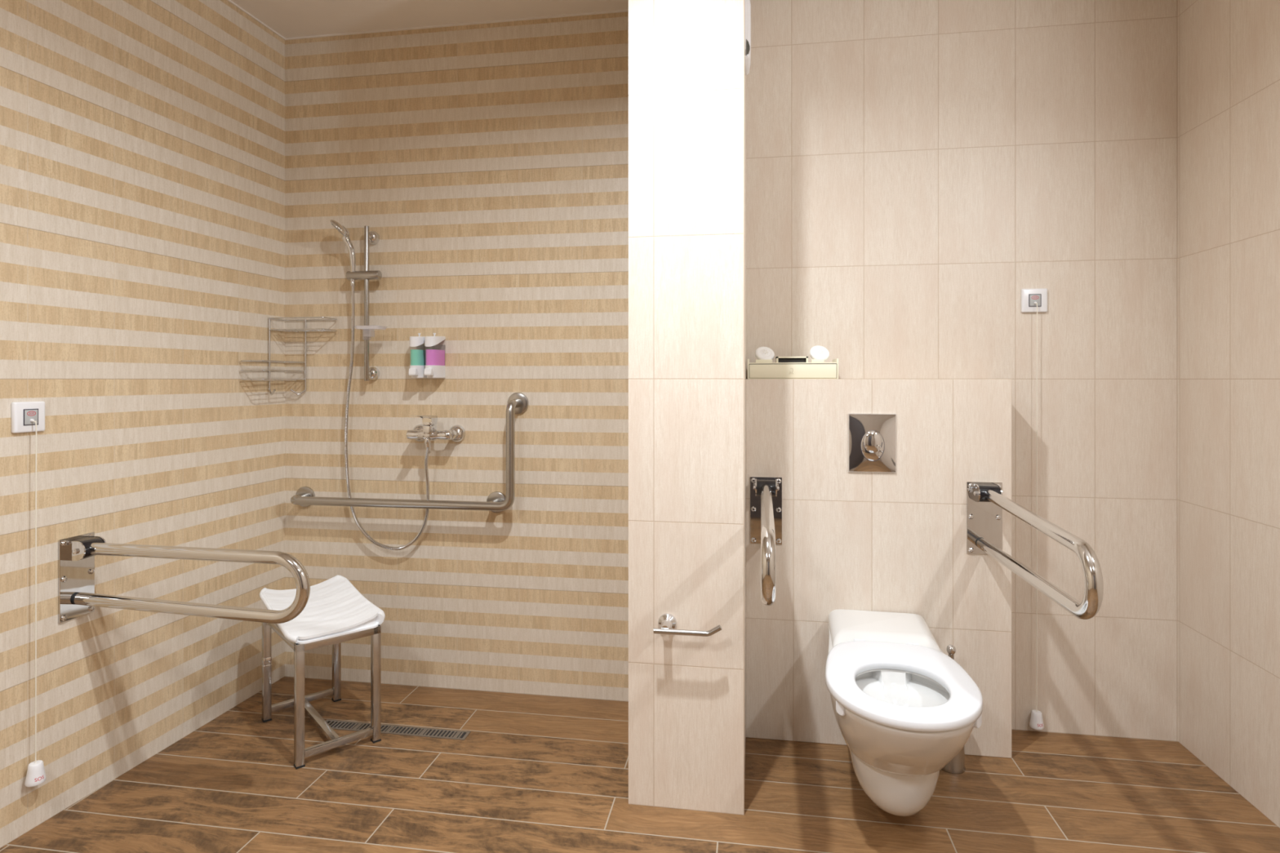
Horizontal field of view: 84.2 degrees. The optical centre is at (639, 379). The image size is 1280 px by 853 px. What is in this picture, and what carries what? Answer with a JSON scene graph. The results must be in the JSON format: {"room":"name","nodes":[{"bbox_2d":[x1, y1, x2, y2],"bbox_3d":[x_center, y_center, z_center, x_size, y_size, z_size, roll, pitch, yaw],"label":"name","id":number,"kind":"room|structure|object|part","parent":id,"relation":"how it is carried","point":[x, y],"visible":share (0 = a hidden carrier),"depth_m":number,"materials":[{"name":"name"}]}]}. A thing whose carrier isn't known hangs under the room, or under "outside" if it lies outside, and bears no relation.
{"room":"accessible bathroom","nodes":[
{"label":"accessible bathroom","id":0,"kind":"room"},
{"bbox_2d":[0,0,284,848],"bbox_3d":[-1.868,-0.086,0.928,0.120,2.573,3.951,0,0,11],"label":"wall","id":1,"kind":"structure","parent":0,"point":[142,142],"depth_m":2.18,"materials":[{"name":"tile"}]},
{"bbox_2d":[11,401,46,786],"bbox_3d":[-1.599,0.563,1.871,0.048,1.006,0.082,0,0,9],"label":"switch","id":2,"kind":"object","parent":1,"relation":"attached to","point":[26,416],"visible":1,"depth_m":1.87,"materials":[{"name":"white plastic"}]},
{"bbox_3d":[-1.617,0.101,1.873,0.012,0.081,0.082,0,0,9],"label":"plate","id":3,"kind":"part","parent":2,"relation":"part of","materials":[{"name":"white plastic"}]},
{"bbox_3d":[-1.612,0.101,1.873,0.002,0.043,0.039,0,0,9],"label":"insert frame","id":4,"kind":"part","parent":2,"relation":"part of","materials":[{"name":"white plastic"}]},
{"bbox_3d":[-1.601,0.564,1.872,0.012,0.910,0.004,0,0,9],"label":"pull cord","id":5,"kind":"part","parent":2,"relation":"part of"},
{"bbox_3d":[-1.597,1.040,1.870,0.044,0.052,0.044,0,0,9],"label":"pull handle","id":6,"kind":"part","parent":2,"relation":"part of","materials":[{"name":"white plastic"}]},
{"bbox_2d":[58,532,310,623],"bbox_3d":[-1.241,0.559,1.949,0.722,0.231,0.105,0,0,9],"label":"rail","id":7,"kind":"object","parent":1,"relation":"attached to","point":[77,597],"visible":1,"depth_m":1.95,"materials":[{"name":"metal"}]},
{"bbox_3d":[-1.595,0.559,2.006,0.004,0.231,0.105,0,0,9],"label":"wall plate","id":8,"kind":"part","parent":7,"relation":"part of","materials":[{"name":"metal"}]},
{"bbox_2d":[240,316,337,395],"bbox_3d":[-1.335,-0.088,2.707,0.240,0.305,0.254,0,0,9],"label":"caddy","id":9,"kind":"object","parent":1,"relation":"attached to","point":[322,330],"visible":1,"depth_m":2.75,"materials":[{"name":"silver metal"}]},
{"bbox_2d":[240,360,305,380],"bbox_3d":[-1.404,-0.032,2.717,0.101,0.076,0.253,0,0,9],"label":"basket","id":10,"kind":"object","parent":9,"relation":"on","point":[257,361],"depth_m":2.70,"materials":[{"name":"silver metal"}]},
{"bbox_2d":[269,316,337,332],"bbox_3d":[-1.321,-0.213,2.781,0.236,0.052,0.101,0,0,9],"label":"basket","id":11,"kind":"object","parent":9,"relation":"on","point":[322,330],"depth_m":2.76,"materials":[{"name":"silver metal"}]},
{"bbox_2d":[226,0,628,39],"bbox_3d":[-1.653,-1.370,1.166,1.403,0.006,4.276,0,0,32],"label":"trim","id":12,"kind":"structure","parent":1,"relation":"attached to","point":[229,1],"depth_m":2.73,"materials":[{"name":"paint"}]},
{"bbox_2d":[231,0,628,38],"bbox_3d":[-0.253,-1.433,0.670,3.890,0.120,4.344,0,0,9],"label":"ceiling","id":13,"kind":"structure","parent":0,"point":[288,18],"depth_m":2.65,"materials":[{"name":"paint"}]},
{"bbox_2d":[0,676,1279,852],"bbox_3d":[-0.253,1.260,0.670,3.890,0.120,4.344,0,0,9],"label":"floor","id":14,"kind":"structure","parent":0,"point":[531,773],"depth_m":2.04,"materials":[{"name":"brown tile"}]},
{"bbox_2d":[261,622,381,768],"bbox_3d":[-1.095,0.976,2.419,0.264,0.448,0.420,0,0,-41],"label":"stool","id":15,"kind":"object","parent":14,"relation":"on","point":[300,702],"visible":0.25,"depth_m":2.34,"materials":[{"name":"metal"}]},
{"bbox_3d":[-1.313,1.007,2.490,0.025,0.378,0.025,0,0,-41],"label":"leg","id":16,"kind":"part","parent":15,"relation":"part of","materials":[{"name":"metal"}]},
{"bbox_3d":[-1.055,1.007,2.193,0.025,0.378,0.025,0,0,-41],"label":"leg","id":17,"kind":"part","parent":15,"relation":"part of","materials":[{"name":"metal"}]},
{"bbox_2d":[259,574,385,644],"bbox_3d":[-1.095,0.776,2.426,0.308,0.084,0.443,0,0,-41],"label":"seat","id":18,"kind":"object","parent":15,"relation":"on","point":[335,607],"visible":0.85,"depth_m":2.39,"materials":[{"name":"white plastic"}]},
{"bbox_3d":[-1.095,0.831,2.419,0.262,0.025,0.418,0,0,-41],"label":"seat frame","id":19,"kind":"part","parent":15,"relation":"part of","materials":[{"name":"metal"}]},
{"bbox_3d":[-1.134,1.007,2.645,0.025,0.378,0.025,0,0,-41],"label":"leg","id":20,"kind":"part","parent":15,"relation":"part of","materials":[{"name":"metal"}]},
{"bbox_3d":[-0.877,1.007,2.349,0.025,0.378,0.025,0,0,-41],"label":"leg","id":21,"kind":"part","parent":15,"relation":"part of","materials":[{"name":"metal"}]},
{"bbox_2d":[317,720,471,740],"bbox_3d":[-0.843,1.199,2.420,0.532,0.002,0.056,0,0,9],"label":"floor drain","id":22,"kind":"object","parent":14,"relation":"in","point":[334,724],"visible":0.86,"depth_m":2.42,"materials":[{"name":"metal"}]},
{"bbox_2d":[941,644,965,774],"bbox_3d":[0.963,1.011,2.189,0.081,0.378,0.081,0,0,9],"label":"toilet brush","id":23,"kind":"object","parent":14,"relation":"on","point":[957,765],"visible":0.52,"depth_m":2.16,"materials":[{"name":"metal"}]},
{"bbox_3d":[0.963,0.837,2.189,0.027,0.030,0.027,0,0,9],"label":"knob","id":24,"kind":"part","parent":23,"relation":"part of","materials":[{"name":"silver metal"}]},
{"bbox_2d":[628,0,746,815],"bbox_3d":[0.176,-0.086,2.282,0.323,2.573,0.626,0,0,9],"label":"wall","id":25,"kind":"structure","parent":0,"point":[687,77],"depth_m":1.97,"materials":[{"name":"beige tile"}]},
{"bbox_2d":[653,613,722,636],"bbox_3d":[0.133,0.682,1.938,0.185,0.052,0.067,0,0,9],"label":"toilet roll holder","id":26,"kind":"object","parent":25,"relation":"attached to","point":[667,623],"visible":1,"depth_m":1.92,"materials":[{"name":"silver metal"}]},
{"bbox_3d":[0.129,0.676,1.911,0.185,0.033,0.014,0,0,9],"label":"arm","id":27,"kind":"part","parent":26,"relation":"part of","materials":[{"name":"metal"}]},
{"bbox_2d":[744,0,751,75],"bbox_3d":[0.335,-1.064,2.194,0.018,0.192,0.138,0,0,9],"label":"wall dispenser","id":28,"kind":"object","parent":25,"relation":"attached to","point":[747,2],"visible":0.98,"depth_m":2.13,"materials":[{"name":"white plastic"}]},
{"bbox_2d":[284,0,1177,741],"bbox_3d":[0.028,-0.086,2.684,3.810,2.573,0.120,0,0,9],"label":"wall","id":29,"kind":"structure","parent":0,"point":[913,167],"depth_m":2.56,"materials":[{"name":"beige tile"}]},
{"bbox_2d":[346,226,382,381],"bbox_3d":[-1.068,-0.293,2.762,0.132,0.600,0.070,0,0,9],"label":"shower rail","id":30,"kind":"object","parent":29,"relation":"attached to","point":[372,373],"visible":1,"depth_m":2.74,"materials":[{"name":"metal"}]},
{"bbox_2d":[329,219,355,281],"bbox_3d":[-1.158,-0.492,2.736,0.082,0.241,0.090,0,0,33],"label":"shower","id":31,"kind":"object","parent":30,"relation":"attached to","point":[342,229],"visible":1,"depth_m":2.73,"materials":[{"name":"silver metal"}]},
{"bbox_3d":[-1.134,-0.482,2.739,0.064,0.221,0.031,0,0,-17],"label":"handle","id":32,"kind":"part","parent":31,"relation":"part of","materials":[{"name":"silver metal"}]},
{"bbox_3d":[-1.060,-0.293,2.746,0.018,0.600,0.018,0,0,9],"label":"rail","id":33,"kind":"part","parent":30,"relation":"part of","materials":[{"name":"metal"}]},
{"bbox_2d":[290,392,528,513],"bbox_3d":[-0.911,0.282,2.719,0.970,0.462,0.106,0,0,9],"label":"grab bar","id":34,"kind":"object","parent":29,"relation":"attached to","point":[496,502],"visible":1,"depth_m":2.65,"materials":[{"name":"metal"}]},
{"bbox_2d":[408,333,426,377],"bbox_3d":[-0.853,-0.091,2.715,0.059,0.172,0.096,0,0,9],"label":"soap dispenser","id":35,"kind":"object","parent":29,"relation":"attached to","point":[418,357],"visible":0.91,"depth_m":2.69,"materials":[{"name":"multicoloured plastic"}]},
{"bbox_3d":[-0.858,-0.030,2.680,0.028,0.033,0.025,0,0,9],"label":"push lever","id":36,"kind":"part","parent":35,"relation":"part of","materials":[{"name":"white plastic"}]},
{"bbox_3d":[-0.852,-0.144,2.719,0.059,0.044,0.088,0,0,9],"label":"lid","id":37,"kind":"part","parent":35,"relation":"part of","materials":[{"name":"white plastic"}]},
{"bbox_2d":[423,333,445,377],"bbox_3d":[-0.791,-0.091,2.705,0.059,0.172,0.096,0,0,9],"label":"soap dispenser","id":38,"kind":"object","parent":29,"relation":"attached to","point":[435,367],"visible":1,"depth_m":2.68,"materials":[{"name":"multicoloured plastic"}]},
{"bbox_3d":[-0.797,-0.030,2.670,0.028,0.033,0.025,0,0,9],"label":"push lever","id":39,"kind":"part","parent":38,"relation":"part of","materials":[{"name":"white plastic"}]},
{"bbox_3d":[-0.791,-0.144,2.709,0.059,0.044,0.088,0,0,9],"label":"lid","id":40,"kind":"part","parent":38,"relation":"part of","materials":[{"name":"white plastic"}]},
{"bbox_2d":[406,415,465,444],"bbox_3d":[-0.798,0.189,2.650,0.219,0.113,0.206,0,0,9],"label":"shower mixer","id":41,"kind":"object","parent":29,"relation":"attached to","point":[427,432],"visible":1,"depth_m":2.66,"materials":[{"name":"silver metal"}]},
{"bbox_2d":[344,280,431,550],"bbox_3d":[-0.972,0.141,2.712,0.382,1.042,0.070,0,0,9],"label":"shower hose","id":42,"kind":"object","parent":41,"relation":"attached to","point":[428,447],"visible":0.92,"depth_m":2.75,"materials":[{"name":"silver metal"}]},
{"bbox_3d":[-0.802,0.148,2.625,0.038,0.032,0.156,0,0,9],"label":"lever","id":43,"kind":"part","parent":41,"relation":"part of","materials":[{"name":"silver metal"}]},
{"bbox_2d":[1021,288,1047,729],"bbox_3d":[1.338,0.433,2.389,0.082,1.482,0.048,0,0,9],"label":"switch","id":44,"kind":"object","parent":29,"relation":"attached to","point":[1033,300],"visible":1,"depth_m":2.40,"materials":[{"name":"white plastic"}]},
{"bbox_3d":[1.341,-0.267,2.408,0.082,0.081,0.012,0,0,9],"label":"plate","id":45,"kind":"part","parent":44,"relation":"part of","materials":[{"name":"white plastic"}]},
{"bbox_3d":[1.340,-0.267,2.402,0.039,0.043,0.002,0,0,9],"label":"insert frame","id":46,"kind":"part","parent":44,"relation":"part of","materials":[{"name":"white plastic"}]},
{"bbox_3d":[1.338,1.148,2.387,0.044,0.052,0.044,0,0,9],"label":"pull handle","id":47,"kind":"part","parent":44,"relation":"part of","materials":[{"name":"white plastic"}]},
{"bbox_3d":[1.339,0.434,2.391,0.004,1.385,0.012,0,0,9],"label":"pull cord","id":48,"kind":"part","parent":44,"relation":"part of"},
{"bbox_2d":[745,378,1011,758],"bbox_3d":[0.781,0.600,2.402,0.833,1.200,0.200,0,0,9],"label":"wall","id":49,"kind":"structure","parent":0,"point":[885,542],"depth_m":2.30,"materials":[{"name":"beige tile"}]},
{"bbox_2d":[750,476,782,605],"bbox_3d":[0.357,0.438,1.986,0.105,0.223,0.755,0,0,10],"label":"rail","id":50,"kind":"object","parent":49,"relation":"attached to","point":[766,492],"visible":1,"depth_m":2.17,"materials":[{"name":"metal"}]},
{"bbox_3d":[0.420,0.438,2.356,0.105,0.223,0.004,0,0,10],"label":"wall plate","id":51,"kind":"part","parent":50,"relation":"part of","materials":[{"name":"metal"}]},
{"bbox_2d":[747,356,838,378],"bbox_3d":[0.522,-0.038,2.438,0.298,0.076,0.140,0,0,9],"label":"box","id":52,"kind":"object","parent":49,"relation":"on","point":[784,367],"visible":0.9,"depth_m":2.37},
{"bbox_2d":[755,346,774,359],"bbox_3d":[0.428,-0.085,2.430,0.067,0.054,0.052,0,0,3],"label":"soap bar","id":53,"kind":"object","parent":52,"relation":"on","point":[761,353],"visible":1,"depth_m":2.42,"materials":[{"name":"white"}]},
{"bbox_3d":[0.511,-0.026,2.372,0.285,0.046,0.004,0,0,9],"label":"drawer","id":54,"kind":"part","parent":52,"relation":"part of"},
{"bbox_2d":[809,345,829,360],"bbox_3d":[0.609,-0.086,2.401,0.067,0.056,0.050,0,0,3],"label":"soap bar","id":55,"kind":"object","parent":52,"relation":"on","point":[817,352],"visible":1,"depth_m":2.39,"materials":[{"name":"white"}]},
{"bbox_2d":[848,413,896,472],"bbox_3d":[0.753,0.208,2.294,0.149,0.191,0.022,0,0,9],"label":"flush plate","id":56,"kind":"object","parent":49,"relation":"attached to","point":[872,437],"visible":1,"depth_m":2.29,"materials":[{"name":"silver metal"}]},
{"bbox_2d":[825,608,982,816],"bbox_3d":[0.696,0.951,1.948,0.374,0.391,0.719,0,0,12],"label":"toilet","id":57,"kind":"object","parent":49,"relation":"attached to","point":[904,708],"visible":1,"depth_m":1.81,"materials":[{"name":"ceramic"}]},
{"bbox_3d":[0.673,0.783,1.838,0.374,0.026,0.496,0,0,12],"label":"seat","id":58,"kind":"part","parent":57,"relation":"part of","materials":[{"name":"plastic"}]},
{"bbox_2d":[966,481,1103,619],"bbox_3d":[1.035,0.442,1.877,0.105,0.228,0.757,0,0,9],"label":"rail","id":59,"kind":"object","parent":49,"relation":"attached to","point":[985,501],"visible":1,"depth_m":1.89,"materials":[{"name":"metal"}]},
{"bbox_3d":[1.094,0.442,2.248,0.105,0.228,0.004,0,0,9],"label":"wall plate","id":60,"kind":"part","parent":59,"relation":"part of","materials":[{"name":"metal"}]},
{"bbox_2d":[827,608,941,651],"bbox_3d":[0.741,0.792,2.167,0.305,0.075,0.272,0,0,12],"label":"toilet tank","id":61,"kind":"object","parent":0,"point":[848,628],"depth_m":2.13,"materials":[{"name":"ceramic"}]},
{"bbox_2d":[1177,0,1279,828],"bbox_3d":[1.530,-0.086,0.386,0.120,2.573,3.944,0,0,9],"label":"wall","id":62,"kind":"structure","parent":0,"point":[1228,51],"depth_m":2.10,"materials":[{"name":"beige tile"}]}
]}

